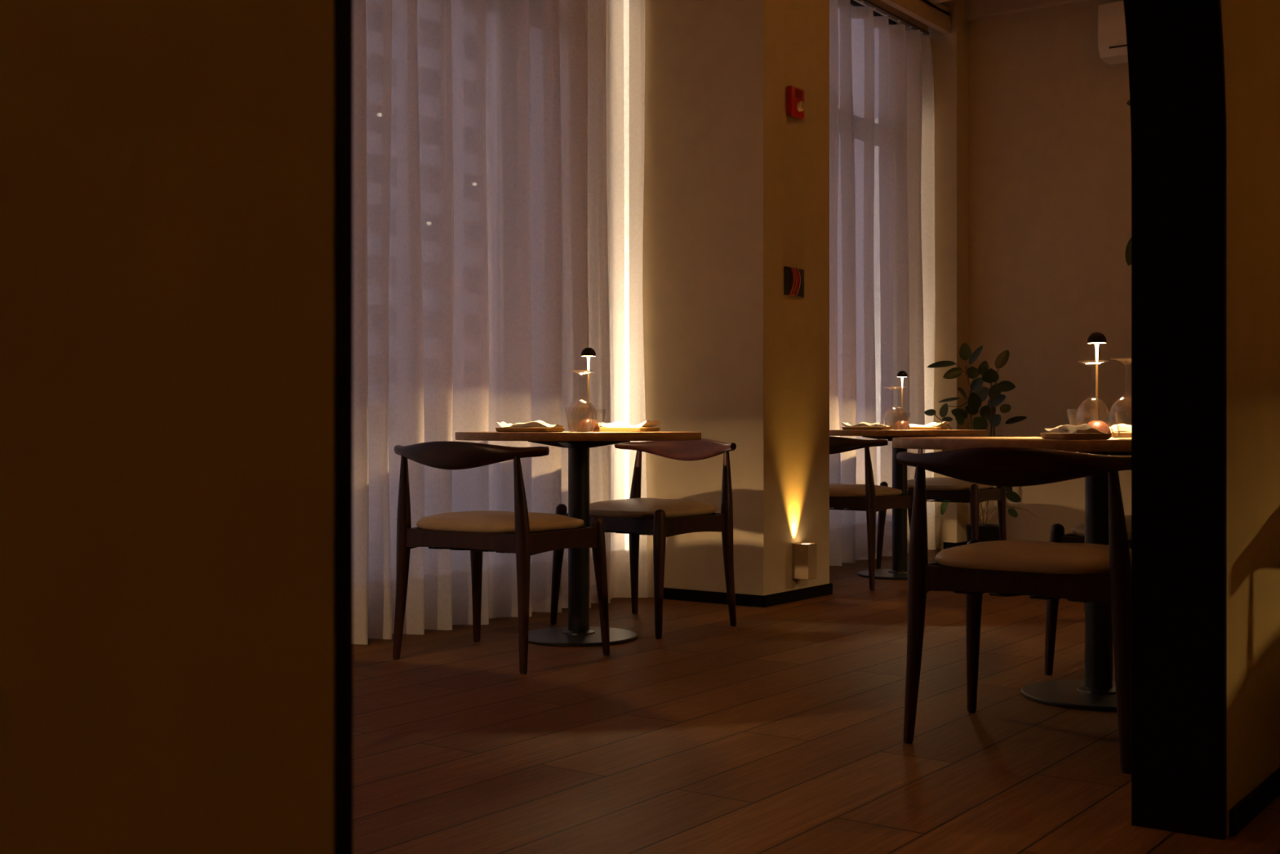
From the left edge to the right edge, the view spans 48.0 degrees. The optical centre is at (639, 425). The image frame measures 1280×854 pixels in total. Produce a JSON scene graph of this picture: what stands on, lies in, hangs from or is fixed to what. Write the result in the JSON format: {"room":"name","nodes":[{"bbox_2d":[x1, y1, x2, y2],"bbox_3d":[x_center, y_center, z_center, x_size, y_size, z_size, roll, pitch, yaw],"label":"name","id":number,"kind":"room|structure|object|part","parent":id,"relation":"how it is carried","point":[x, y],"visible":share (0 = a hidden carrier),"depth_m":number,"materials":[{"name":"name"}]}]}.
{"room":"restaurant dining room","nodes":[
{"label":"restaurant dining room","id":0,"kind":"room"},
{"bbox_2d":[0,0,1279,853],"bbox_3d":[1.282,-1.050,3.094,0.170,3.650,10.515,0,0,36],"label":"wall","id":1,"kind":"structure","parent":0,"point":[167,166],"depth_m":0.82,"materials":[{"name":"paint"}]},
{"bbox_2d":[334,0,1226,853],"bbox_3d":[0.384,-0.406,1.853,0.172,2.363,2.206,0,0,36],"label":"trim","id":2,"kind":"structure","parent":1,"relation":"attached to","point":[1175,47],"depth_m":2.72,"materials":[{"name":"black paint"}]},
{"bbox_2d":[928,0,954,4],"bbox_3d":[2.847,-2.700,7.765,2.750,0.350,0.120,0,0,36],"label":"trim","id":3,"kind":"structure","parent":1,"relation":"attached to","point":[935,2],"depth_m":8.56,"materials":[{"name":"paint"}]},
{"bbox_2d":[1229,767,1279,836],"bbox_3d":[2.776,0.750,5.002,0.010,0.049,5.670,0,0,36],"label":"baseboard","id":4,"kind":"structure","parent":1,"relation":"attached to","point":[1249,807],"depth_m":2.83,"materials":[{"name":"black paint"}]},
{"bbox_2d":[642,0,829,597],"bbox_3d":[0.366,-1.050,6.596,0.820,3.650,0.587,0,0,36],"label":"wall pillar","id":5,"kind":"structure","parent":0,"point":[736,193],"depth_m":6.31,"materials":[{"name":"beige paint"}]},
{"bbox_2d":[663,582,832,607],"bbox_3d":[0.475,0.750,6.517,0.570,0.049,0.607,0,0,36],"label":"baseboard","id":6,"kind":"structure","parent":5,"relation":"attached to","point":[762,601],"depth_m":6.29,"materials":[{"name":"black paint"}]},
{"bbox_2d":[783,266,804,297],"bbox_3d":[0.682,-0.628,6.314,0.024,0.124,0.160,0,0,36],"label":"picture","id":7,"kind":"object","parent":5,"relation":"attached to","point":[793,277],"visible":1,"depth_m":6.29,"materials":[{"name":"black plastic"}]},
{"bbox_3d":[0.676,-0.628,6.297,0.010,0.120,0.085,0,0,36],"label":"red curved plate","id":8,"kind":"part","parent":7,"relation":"part of","materials":[{"name":"plastic"}]},
{"bbox_2d":[786,85,804,119],"bbox_3d":[0.690,-1.415,6.302,0.050,0.126,0.116,0,0,36],"label":"fire alarm strobe","id":9,"kind":"object","parent":5,"relation":"attached to","point":[795,106],"visible":1,"depth_m":6.28,"materials":[{"name":"red plastic"}]},
{"bbox_2d":[795,88,802,99],"bbox_3d":[0.694,-1.450,6.298,0.004,0.035,0.060,0,0,36],"label":"grille","id":10,"kind":"object","parent":9,"relation":"attached to","point":[798,92],"depth_m":6.30,"materials":[{"name":"red plastic"}]},
{"bbox_2d":[792,542,817,579],"bbox_3d":[0.724,0.598,6.322,0.080,0.155,0.080,0,0,36],"label":"uplight","id":11,"kind":"object","parent":5,"relation":"attached to","point":[804,554],"visible":1,"depth_m":6.29,"materials":[{"name":"metal"}]},
{"bbox_2d":[352,549,1279,853],"bbox_3d":[1.573,0.815,2.882,7.430,0.080,10.715,0,0,36],"label":"floor","id":12,"kind":"structure","parent":0,"point":[780,730],"depth_m":3.53,"materials":[{"name":"brown wood"}]},
{"bbox_2d":[392,440,609,674],"bbox_3d":[-0.478,0.413,4.788,0.632,0.724,0.511,0,0,32],"label":"dining chair","id":13,"kind":"object","parent":12,"relation":"on","point":[522,532],"visible":1,"depth_m":4.64,"materials":[{"name":"brown wood"}]},
{"bbox_3d":[-0.786,0.430,4.762,0.054,0.680,0.055,0,0,32],"label":"leg","id":14,"kind":"part","parent":13,"relation":"part of","materials":[{"name":"brown wood"}]},
{"bbox_3d":[-0.580,0.097,4.626,0.632,0.092,0.128,0,0,32],"label":"backrest","id":15,"kind":"part","parent":13,"relation":"part of","materials":[{"name":"brown wood"}]},
{"bbox_3d":[-0.581,0.538,5.119,0.053,0.464,0.060,0,0,32],"label":"leg","id":16,"kind":"part","parent":13,"relation":"part of","materials":[{"name":"brown wood"}]},
{"bbox_3d":[-0.467,0.316,4.806,0.483,0.057,0.450,0,0,32],"label":"seat","id":17,"kind":"part","parent":13,"relation":"part of","materials":[{"name":"brown leather"}]},
{"bbox_3d":[-0.468,0.377,4.804,0.538,0.072,0.425,0,0,32],"label":"seat frame","id":18,"kind":"part","parent":13,"relation":"part of","materials":[{"name":"brown wood"}]},
{"bbox_3d":[-0.367,0.430,4.499,0.054,0.680,0.055,0,0,32],"label":"leg","id":19,"kind":"part","parent":13,"relation":"part of","materials":[{"name":"brown wood"}]},
{"bbox_3d":[-0.135,0.538,4.838,0.053,0.464,0.060,0,0,32],"label":"leg","id":20,"kind":"part","parent":13,"relation":"part of","materials":[{"name":"brown wood"}]},
{"bbox_2d":[455,431,701,646],"bbox_3d":[-0.223,0.400,5.239,0.894,0.750,0.894,0,0,36],"label":"dining table","id":21,"kind":"object","parent":12,"relation":"on","point":[578,633],"visible":0.88,"depth_m":5.20,"materials":[{"name":"brown wood"}]},
{"bbox_2d":[495,427,564,431],"bbox_3d":[-0.387,0.017,5.059,0.236,0.016,0.128,0,0,36],"label":"serving tray","id":22,"kind":"object","parent":21,"relation":"on","point":[498,429],"visible":0.9,"depth_m":5.00,"materials":[{"name":"brown wood"}]},
{"bbox_2d":[497,420,564,427],"bbox_3d":[-0.387,-0.004,5.059,0.238,0.026,0.097,0,0,36],"label":"napkin","id":23,"kind":"object","parent":22,"relation":"on","point":[536,424],"visible":1,"depth_m":5.01,"materials":[{"name":"white fabric"}]},
{"bbox_2d":[564,407,592,432],"bbox_3d":[-0.208,-0.018,4.874,0.095,0.085,0.095,0,0,36],"label":"water tumbler","id":24,"kind":"object","parent":21,"relation":"on","point":[565,407],"visible":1,"depth_m":4.87,"materials":[{"name":"clear glass"}]},
{"bbox_2d":[567,369,593,431],"bbox_3d":[-0.209,-0.085,5.029,0.093,0.218,0.093,0,0,36],"label":"wine glass","id":25,"kind":"object","parent":21,"relation":"on","point":[568,370],"visible":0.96,"depth_m":5.02,"materials":[{"name":"clear glass"}]},
{"bbox_3d":[-0.223,0.766,5.239,0.429,0.018,0.429,0,0,36],"label":"plate","id":26,"kind":"part","parent":21,"relation":"part of","materials":[{"name":"black metal"}]},
{"bbox_2d":[570,370,596,431],"bbox_3d":[-0.201,-0.085,5.141,0.093,0.218,0.093,0,0,36],"label":"wine glass","id":27,"kind":"object","parent":21,"relation":"on","point":[591,371],"visible":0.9,"depth_m":5.14,"materials":[{"name":"clear glass"}]},
{"bbox_2d":[577,347,599,431],"bbox_3d":[-0.188,-0.130,5.244,0.083,0.308,0.083,0,0,36],"label":"table lamp","id":28,"kind":"object","parent":21,"relation":"on","point":[583,426],"visible":0.95,"depth_m":5.22,"materials":[{"name":"metal"}]},
{"bbox_3d":[-0.188,-0.111,5.244,0.007,0.174,0.007,0,0,9],"label":"stem","id":29,"kind":"part","parent":28,"relation":"part of","materials":[{"name":"gold metal"}]},
{"bbox_3d":[-0.188,-0.268,5.244,0.054,0.032,0.054,0,0,36],"label":"lamp shade","id":30,"kind":"part","parent":28,"relation":"part of","materials":[{"name":"black metal"}]},
{"bbox_2d":[599,427,660,431],"bbox_3d":[-0.047,0.017,5.439,0.236,0.016,0.128,0,0,36],"label":"serving tray","id":31,"kind":"object","parent":21,"relation":"on","point":[602,429],"visible":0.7,"depth_m":5.38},
{"bbox_2d":[597,420,659,427],"bbox_3d":[-0.048,-0.005,5.438,0.238,0.028,0.097,0,0,36],"label":"napkin","id":32,"kind":"object","parent":31,"relation":"on","point":[647,424],"visible":0.99,"depth_m":5.41,"materials":[{"name":"white fabric"}]},
{"bbox_2d":[550,438,736,639],"bbox_3d":[0.032,0.413,5.579,0.632,0.724,0.511,0,0,43],"label":"dining chair","id":33,"kind":"object","parent":12,"relation":"on","point":[635,516],"visible":0.94,"depth_m":5.52,"materials":[{"name":"brown wood"}]},
{"bbox_3d":[-0.315,0.538,5.596,0.053,0.464,0.060,0,0,43],"label":"leg","id":34,"kind":"part","parent":33,"relation":"part of","materials":[{"name":"brown wood"}]},
{"bbox_3d":[-0.021,0.430,5.884,0.054,0.680,0.055,0,0,43],"label":"leg","id":35,"kind":"part","parent":33,"relation":"part of","materials":[{"name":"brown wood"}]},
{"bbox_3d":[0.018,0.377,5.565,0.538,0.072,0.425,0,0,43],"label":"seat frame","id":36,"kind":"part","parent":33,"relation":"part of","materials":[{"name":"brown wood"}]},
{"bbox_3d":[0.018,0.316,5.563,0.483,0.057,0.450,0,0,43],"label":"seat","id":37,"kind":"part","parent":33,"relation":"part of","materials":[{"name":"brown leather"}]},
{"bbox_3d":[0.069,0.538,5.234,0.053,0.464,0.060,0,0,43],"label":"leg","id":38,"kind":"part","parent":33,"relation":"part of","materials":[{"name":"brown wood"}]},
{"bbox_3d":[0.163,0.097,5.719,0.632,0.092,0.128,0,0,43],"label":"backrest","id":39,"kind":"part","parent":33,"relation":"part of","materials":[{"name":"brown wood"}]},
{"bbox_3d":[0.340,0.430,5.545,0.054,0.680,0.055,0,0,43],"label":"leg","id":40,"kind":"part","parent":33,"relation":"part of","materials":[{"name":"brown wood"}]},
{"bbox_2d":[829,435,914,590],"bbox_3d":[1.000,0.413,7.064,0.632,0.724,0.511,0,0,37],"label":"dining chair","id":41,"kind":"object","parent":12,"relation":"on","point":[868,497],"visible":0.46,"depth_m":6.81,"materials":[{"name":"brown wood"}]},
{"bbox_3d":[0.885,0.097,6.910,0.632,0.092,0.128,0,0,37],"label":"backrest","id":42,"kind":"part","parent":41,"relation":"part of","materials":[{"name":"brown wood"}]},
{"bbox_3d":[1.012,0.316,7.081,0.483,0.057,0.450,0,0,37],"label":"seat","id":43,"kind":"part","parent":41,"relation":"part of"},
{"bbox_3d":[1.011,0.377,7.079,0.538,0.072,0.425,0,0,37],"label":"seat frame","id":44,"kind":"part","parent":41,"relation":"part of","materials":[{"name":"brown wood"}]},
{"bbox_3d":[1.086,0.430,6.766,0.054,0.680,0.055,0,0,37],"label":"leg","id":45,"kind":"part","parent":41,"relation":"part of","materials":[{"name":"brown wood"}]},
{"bbox_3d":[1.346,0.538,7.086,0.053,0.464,0.060,0,0,37],"label":"leg","id":46,"kind":"part","parent":41,"relation":"part of","materials":[{"name":"brown wood"}]},
{"bbox_2d":[829,429,989,579],"bbox_3d":[1.338,0.400,7.408,0.900,0.750,0.900,0,0,36],"label":"dining table","id":47,"kind":"object","parent":12,"relation":"on","point":[899,571],"visible":0.7,"depth_m":7.37,"materials":[{"name":"brown wood"}]},
{"bbox_2d":[841,426,892,430],"bbox_3d":[1.147,0.017,7.268,0.236,0.016,0.128,0,0,36],"label":"serving tray","id":48,"kind":"object","parent":47,"relation":"on","point":[842,428],"visible":0.91,"depth_m":7.21,"materials":[{"name":"brown wood"}]},
{"bbox_2d":[841,422,893,426],"bbox_3d":[1.149,-0.003,7.271,0.238,0.024,0.096,0,0,36],"label":"napkin","id":49,"kind":"object","parent":48,"relation":"on","point":[861,424],"visible":0.99,"depth_m":7.24,"materials":[{"name":"white fabric"}]},
{"bbox_3d":[1.338,0.766,7.408,0.429,0.018,0.429,0,0,36],"label":"plate","id":50,"kind":"part","parent":47,"relation":"part of","materials":[{"name":"black metal"}]},
{"bbox_2d":[883,386,902,429],"bbox_3d":[1.277,-0.085,7.268,0.093,0.218,0.093,0,0,36],"label":"wine glass","id":51,"kind":"object","parent":47,"relation":"on","point":[884,387],"visible":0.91,"depth_m":7.26,"materials":[{"name":"clear glass"}]},
{"bbox_2d":[888,386,907,430],"bbox_3d":[1.284,-0.085,7.153,0.093,0.218,0.093,0,0,36],"label":"wine glass","id":52,"kind":"object","parent":47,"relation":"on","point":[892,387],"visible":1,"depth_m":7.15,"materials":[{"name":"clear glass"}]},
{"bbox_2d":[893,370,910,429],"bbox_3d":[1.368,-0.130,7.498,0.083,0.308,0.083,0,0,36],"label":"table lamp","id":53,"kind":"object","parent":47,"relation":"on","point":[901,374],"visible":0.94,"depth_m":7.48,"materials":[{"name":"metal"}]},
{"bbox_3d":[1.368,-0.111,7.498,0.007,0.174,0.007,0,0,-27],"label":"stem","id":54,"kind":"part","parent":53,"relation":"part of","materials":[{"name":"gold metal"}]},
{"bbox_3d":[1.368,-0.268,7.498,0.054,0.032,0.054,0,0,36],"label":"lamp shade","id":55,"kind":"part","parent":53,"relation":"part of","materials":[{"name":"black metal"}]},
{"bbox_2d":[910,426,948,429],"bbox_3d":[1.490,0.017,7.548,0.236,0.016,0.128,0,0,36],"label":"serving tray","id":56,"kind":"object","parent":47,"relation":"on","point":[911,428],"visible":0.62,"depth_m":7.48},
{"bbox_2d":[909,421,948,426],"bbox_3d":[1.489,-0.006,7.547,0.238,0.030,0.098,0,0,36],"label":"napkin","id":57,"kind":"object","parent":56,"relation":"on","point":[932,424],"visible":0.87,"depth_m":7.50,"materials":[{"name":"white fabric"}]},
{"bbox_2d":[875,435,1006,568],"bbox_3d":[1.660,0.413,7.823,0.632,0.724,0.511,0,0,36],"label":"dining chair","id":58,"kind":"object","parent":12,"relation":"on","point":[937,489],"visible":0.44,"depth_m":7.63,"materials":[{"name":"brown wood"}]},
{"bbox_3d":[1.314,0.538,7.795,0.053,0.464,0.060,0,0,36],"label":"leg","id":59,"kind":"part","parent":58,"relation":"part of","materials":[{"name":"brown wood"}]},
{"bbox_3d":[1.569,0.430,8.118,0.054,0.680,0.055,0,0,36],"label":"leg","id":60,"kind":"part","parent":58,"relation":"part of","materials":[{"name":"brown wood"}]},
{"bbox_3d":[1.649,0.316,7.805,0.483,0.057,0.450,0,0,36],"label":"seat","id":61,"kind":"part","parent":58,"relation":"part of","materials":[{"name":"brown leather"}]},
{"bbox_3d":[1.773,0.097,7.978,0.632,0.092,0.128,0,0,36],"label":"backrest","id":62,"kind":"part","parent":58,"relation":"part of","materials":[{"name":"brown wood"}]},
{"bbox_3d":[1.649,0.377,7.807,0.538,0.072,0.425,0,0,36],"label":"seat frame","id":63,"kind":"part","parent":58,"relation":"part of","materials":[{"name":"brown wood"}]},
{"bbox_3d":[1.742,0.538,7.485,0.053,0.464,0.060,0,0,36],"label":"leg","id":64,"kind":"part","parent":58,"relation":"part of","materials":[{"name":"brown wood"}]},
{"bbox_3d":[1.970,0.430,7.828,0.054,0.680,0.055,0,0,36],"label":"leg","id":65,"kind":"part","parent":58,"relation":"part of","materials":[{"name":"brown wood"}]},
{"bbox_2d":[924,342,1039,542],"bbox_3d":[1.989,0.145,8.425,0.691,1.259,0.250,0,0,-3],"label":"potted plant","id":66,"kind":"object","parent":12,"relation":"on","point":[987,532],"visible":0.74,"depth_m":8.39,"materials":[{"name":"green plant"}]},
{"bbox_3d":[2.017,0.680,8.418,0.224,0.190,0.224,0,0,36],"label":"pot","id":67,"kind":"part","parent":66,"relation":"part of","materials":[{"name":"black ceramic"}]},
{"bbox_2d":[892,436,1131,711],"bbox_3d":[1.308,0.406,4.099,1.160,0.738,1.160,0,0,36],"label":"dining table","id":68,"kind":"object","parent":12,"relation":"on","point":[1097,691],"visible":0.59,"depth_m":4.06,"materials":[{"name":"brown wood"}]},
{"bbox_3d":[1.308,0.766,4.099,0.429,0.018,0.429,0,0,36],"label":"plate","id":69,"kind":"part","parent":68,"relation":"part of","materials":[{"name":"black metal"}]},
{"bbox_2d":[1040,432,1111,439],"bbox_3d":[1.137,0.029,3.759,0.128,0.016,0.236,0,0,0],"label":"serving tray","id":70,"kind":"object","parent":68,"relation":"on","point":[1044,435],"visible":0.91,"depth_m":3.65,"materials":[{"name":"brown wood"}]},
{"bbox_2d":[1044,423,1104,433],"bbox_3d":[1.134,0.008,3.759,0.094,0.024,0.238,0,0,0],"label":"napkin","id":71,"kind":"object","parent":70,"relation":"on","point":[1085,428],"visible":1,"depth_m":3.72,"materials":[{"name":"white fabric"}]},
{"bbox_2d":[1066,408,1099,423],"bbox_3d":[1.344,-0.006,4.359,0.095,0.085,0.095,0,0,36],"label":"water tumbler","id":72,"kind":"object","parent":68,"relation":"on","point":[1067,409],"visible":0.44,"depth_m":4.36,"materials":[{"name":"clear glass"}]},
{"bbox_2d":[1075,360,1110,433],"bbox_3d":[1.275,-0.072,4.044,0.093,0.218,0.093,0,0,36],"label":"wine glass","id":73,"kind":"object","parent":68,"relation":"on","point":[1101,361],"visible":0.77,"depth_m":4.04,"materials":[{"name":"clear glass"}]},
{"bbox_2d":[1087,332,1111,437],"bbox_3d":[1.335,-0.117,4.199,0.083,0.308,0.083,0,0,36],"label":"table lamp","id":74,"kind":"object","parent":68,"relation":"on","point":[1096,338],"visible":0.8,"depth_m":4.18,"materials":[{"name":"metal"}]},
{"bbox_3d":[1.335,-0.099,4.199,0.007,0.174,0.007,0,0,-27],"label":"stem","id":75,"kind":"part","parent":74,"relation":"part of","materials":[{"name":"gold metal"}]},
{"bbox_3d":[1.335,-0.256,4.199,0.054,0.032,0.054,0,0,36],"label":"lamp shade","id":76,"kind":"part","parent":74,"relation":"part of","materials":[{"name":"black metal"}]},
{"bbox_2d":[1113,406,1119,439],"bbox_3d":[1.290,-0.006,3.764,0.095,0.085,0.095,0,0,36],"label":"water tumbler","id":77,"kind":"object","parent":68,"relation":"on","point":[1113,406],"visible":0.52,"depth_m":3.77,"materials":[{"name":"clear glass"}]},
{"bbox_2d":[1108,357,1131,438],"bbox_3d":[1.321,-0.072,3.899,0.093,0.218,0.093,0,0,36],"label":"wine glass","id":78,"kind":"object","parent":68,"relation":"on","point":[1118,360],"visible":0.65,"depth_m":3.90,"materials":[{"name":"clear glass"}]},
{"bbox_2d":[1111,431,1131,437],"bbox_3d":[1.468,0.029,4.319,0.236,0.016,0.128,0,0,36],"label":"serving tray","id":79,"kind":"object","parent":68,"relation":"on","point":[1122,434],"visible":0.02,"depth_m":4.27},
{"bbox_2d":[1109,423,1131,431],"bbox_3d":[1.469,0.008,4.320,0.238,0.025,0.099,0,0,36],"label":"napkin","id":80,"kind":"object","parent":79,"relation":"on","point":[1122,427],"visible":0.31,"depth_m":4.30,"materials":[{"name":"white fabric"}]},
{"bbox_2d":[896,447,1131,773],"bbox_3d":[0.984,0.413,3.521,0.632,0.724,0.511,0,0,35],"label":"dining chair","id":81,"kind":"object","parent":12,"relation":"on","point":[1082,572],"visible":0.81,"depth_m":3.35,"materials":[{"name":"brown wood"}]},
{"bbox_3d":[0.675,0.430,3.510,0.054,0.680,0.055,0,0,35],"label":"leg","id":82,"kind":"part","parent":81,"relation":"part of","materials":[{"name":"brown wood"}]},
{"bbox_3d":[0.897,0.538,3.857,0.053,0.464,0.060,0,0,35],"label":"leg","id":83,"kind":"part","parent":81,"relation":"part of","materials":[{"name":"brown wood"}]},
{"bbox_3d":[0.875,0.097,3.364,0.632,0.092,0.128,0,0,35],"label":"backrest","id":84,"kind":"part","parent":81,"relation":"part of","materials":[{"name":"brown wood"}]},
{"bbox_3d":[0.995,0.377,3.537,0.538,0.072,0.425,0,0,35],"label":"seat frame","id":85,"kind":"part","parent":81,"relation":"part of","materials":[{"name":"brown wood"}]},
{"bbox_3d":[0.996,0.316,3.539,0.483,0.057,0.450,0,0,35],"label":"seat","id":86,"kind":"part","parent":81,"relation":"part of","materials":[{"name":"brown leather"}]},
{"bbox_3d":[1.081,0.430,3.227,0.054,0.680,0.055,0,0,35],"label":"leg","id":87,"kind":"part","parent":81,"relation":"part of","materials":[{"name":"brown wood"}]},
{"bbox_2d":[1044,515,1131,675],"bbox_3d":[1.636,0.413,4.496,0.632,0.724,0.511,0,0,36],"label":"dining chair","id":88,"kind":"object","parent":12,"relation":"on","point":[1057,534],"visible":0.09,"depth_m":4.45,"materials":[{"name":"brown wood"}]},
{"bbox_3d":[1.290,0.538,4.468,0.053,0.464,0.060,0,0,36],"label":"leg","id":89,"kind":"part","parent":88,"relation":"part of","materials":[{"name":"brown wood"}]},
{"bbox_3d":[1.624,0.377,4.480,0.538,0.072,0.425,0,0,36],"label":"seat frame","id":90,"kind":"part","parent":88,"relation":"part of","materials":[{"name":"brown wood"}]},
{"bbox_3d":[1.624,0.316,4.478,0.483,0.057,0.450,0,0,36],"label":"seat","id":91,"kind":"part","parent":88,"relation":"part of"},
{"bbox_2d":[1124,99,1131,265],"bbox_3d":[2.635,-0.520,7.203,0.325,2.591,0.310,0,0,36],"label":"potted plant","id":92,"kind":"object","parent":12,"relation":"on","point":[1128,249],"visible":0.02,"depth_m":7.19,"materials":[{"name":"green plant"}]},
{"bbox_2d":[905,0,968,550],"bbox_3d":[1.861,-1.050,9.050,0.366,3.650,0.185,0,0,36],"label":"wall","id":93,"kind":"structure","parent":0,"point":[950,51],"depth_m":8.92,"materials":[{"name":"beige paint"}]},
{"bbox_2d":[942,541,967,549],"bbox_3d":[1.972,0.750,8.957,0.096,0.049,0.185,0,0,36],"label":"baseboard","id":94,"kind":"structure","parent":93,"relation":"attached to","point":[945,544],"depth_m":8.89,"materials":[{"name":"black paint"}]},
{"bbox_2d":[968,0,1131,542],"bbox_3d":[4.690,-1.050,7.191,7.430,3.650,0.120,0,0,36],"label":"wall","id":95,"kind":"structure","parent":0,"point":[1050,135],"depth_m":8.72,"materials":[{"name":"beige paint"}]},
{"bbox_2d":[964,0,1086,20],"bbox_3d":[3.157,-2.705,8.185,2.740,0.340,0.065,0,0,36],"label":"trim","id":96,"kind":"structure","parent":95,"relation":"attached to","point":[974,9],"depth_m":8.83,"materials":[{"name":"paint"}]},
{"bbox_2d":[1097,0,1128,64],"bbox_3d":[3.058,-2.285,8.167,0.850,0.320,0.212,0,0,36],"label":"air conditioner","id":97,"kind":"object","parent":95,"relation":"attached to","point":[1112,35],"visible":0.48,"depth_m":8.29,"materials":[{"name":"white plastic"}]},
{"bbox_3d":[-1.372,-1.050,5.013,0.140,3.650,10.515,0,0,36],"label":"wall window","id":98,"kind":"structure","parent":0,"visible":0},
{"bbox_2d":[850,0,951,34],"bbox_3d":[1.027,-0.988,8.009,0.415,3.165,2.478,0,0,36],"label":"window","id":99,"kind":"structure","parent":98,"relation":"attached to","point":[853,3],"depth_m":8.65,"materials":[{"name":"grey"}]},
{"bbox_2d":[857,0,929,35],"bbox_3d":[1.085,-2.474,7.978,0.030,0.105,2.400,0,0,36],"label":"track","id":100,"kind":"object","parent":99,"relation":"attached to","point":[879,6],"visible":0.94,"depth_m":8.59,"materials":[{"name":"brown metal"}]},
{"bbox_2d":[829,0,936,565],"bbox_3d":[1.083,-0.820,7.989,0.183,3.181,2.416,0,0,36],"label":"curtain","id":101,"kind":"object","parent":100,"relation":"hanging from","point":[882,109],"visible":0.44,"depth_m":8.45,"materials":[{"name":"fabric"}]},
{"bbox_3d":[-2.136,-2.498,3.560,0.325,0.145,7.265,0,0,36],"label":"trim","id":102,"kind":"structure","parent":0,"visible":0},
{"bbox_3d":[-1.218,-2.474,4.794,0.030,0.105,4.140,0,0,36],"label":"track","id":103,"kind":"object","parent":102,"relation":"attached to","visible":0},
{"bbox_2d":[352,0,648,644],"bbox_3d":[-1.248,-0.820,4.769,0.174,3.181,4.225,0,0,36],"label":"curtain","id":104,"kind":"object","parent":103,"relation":"hanging from","point":[498,145],"visible":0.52,"depth_m":5.58,"materials":[{"name":"fabric"}]}
]}

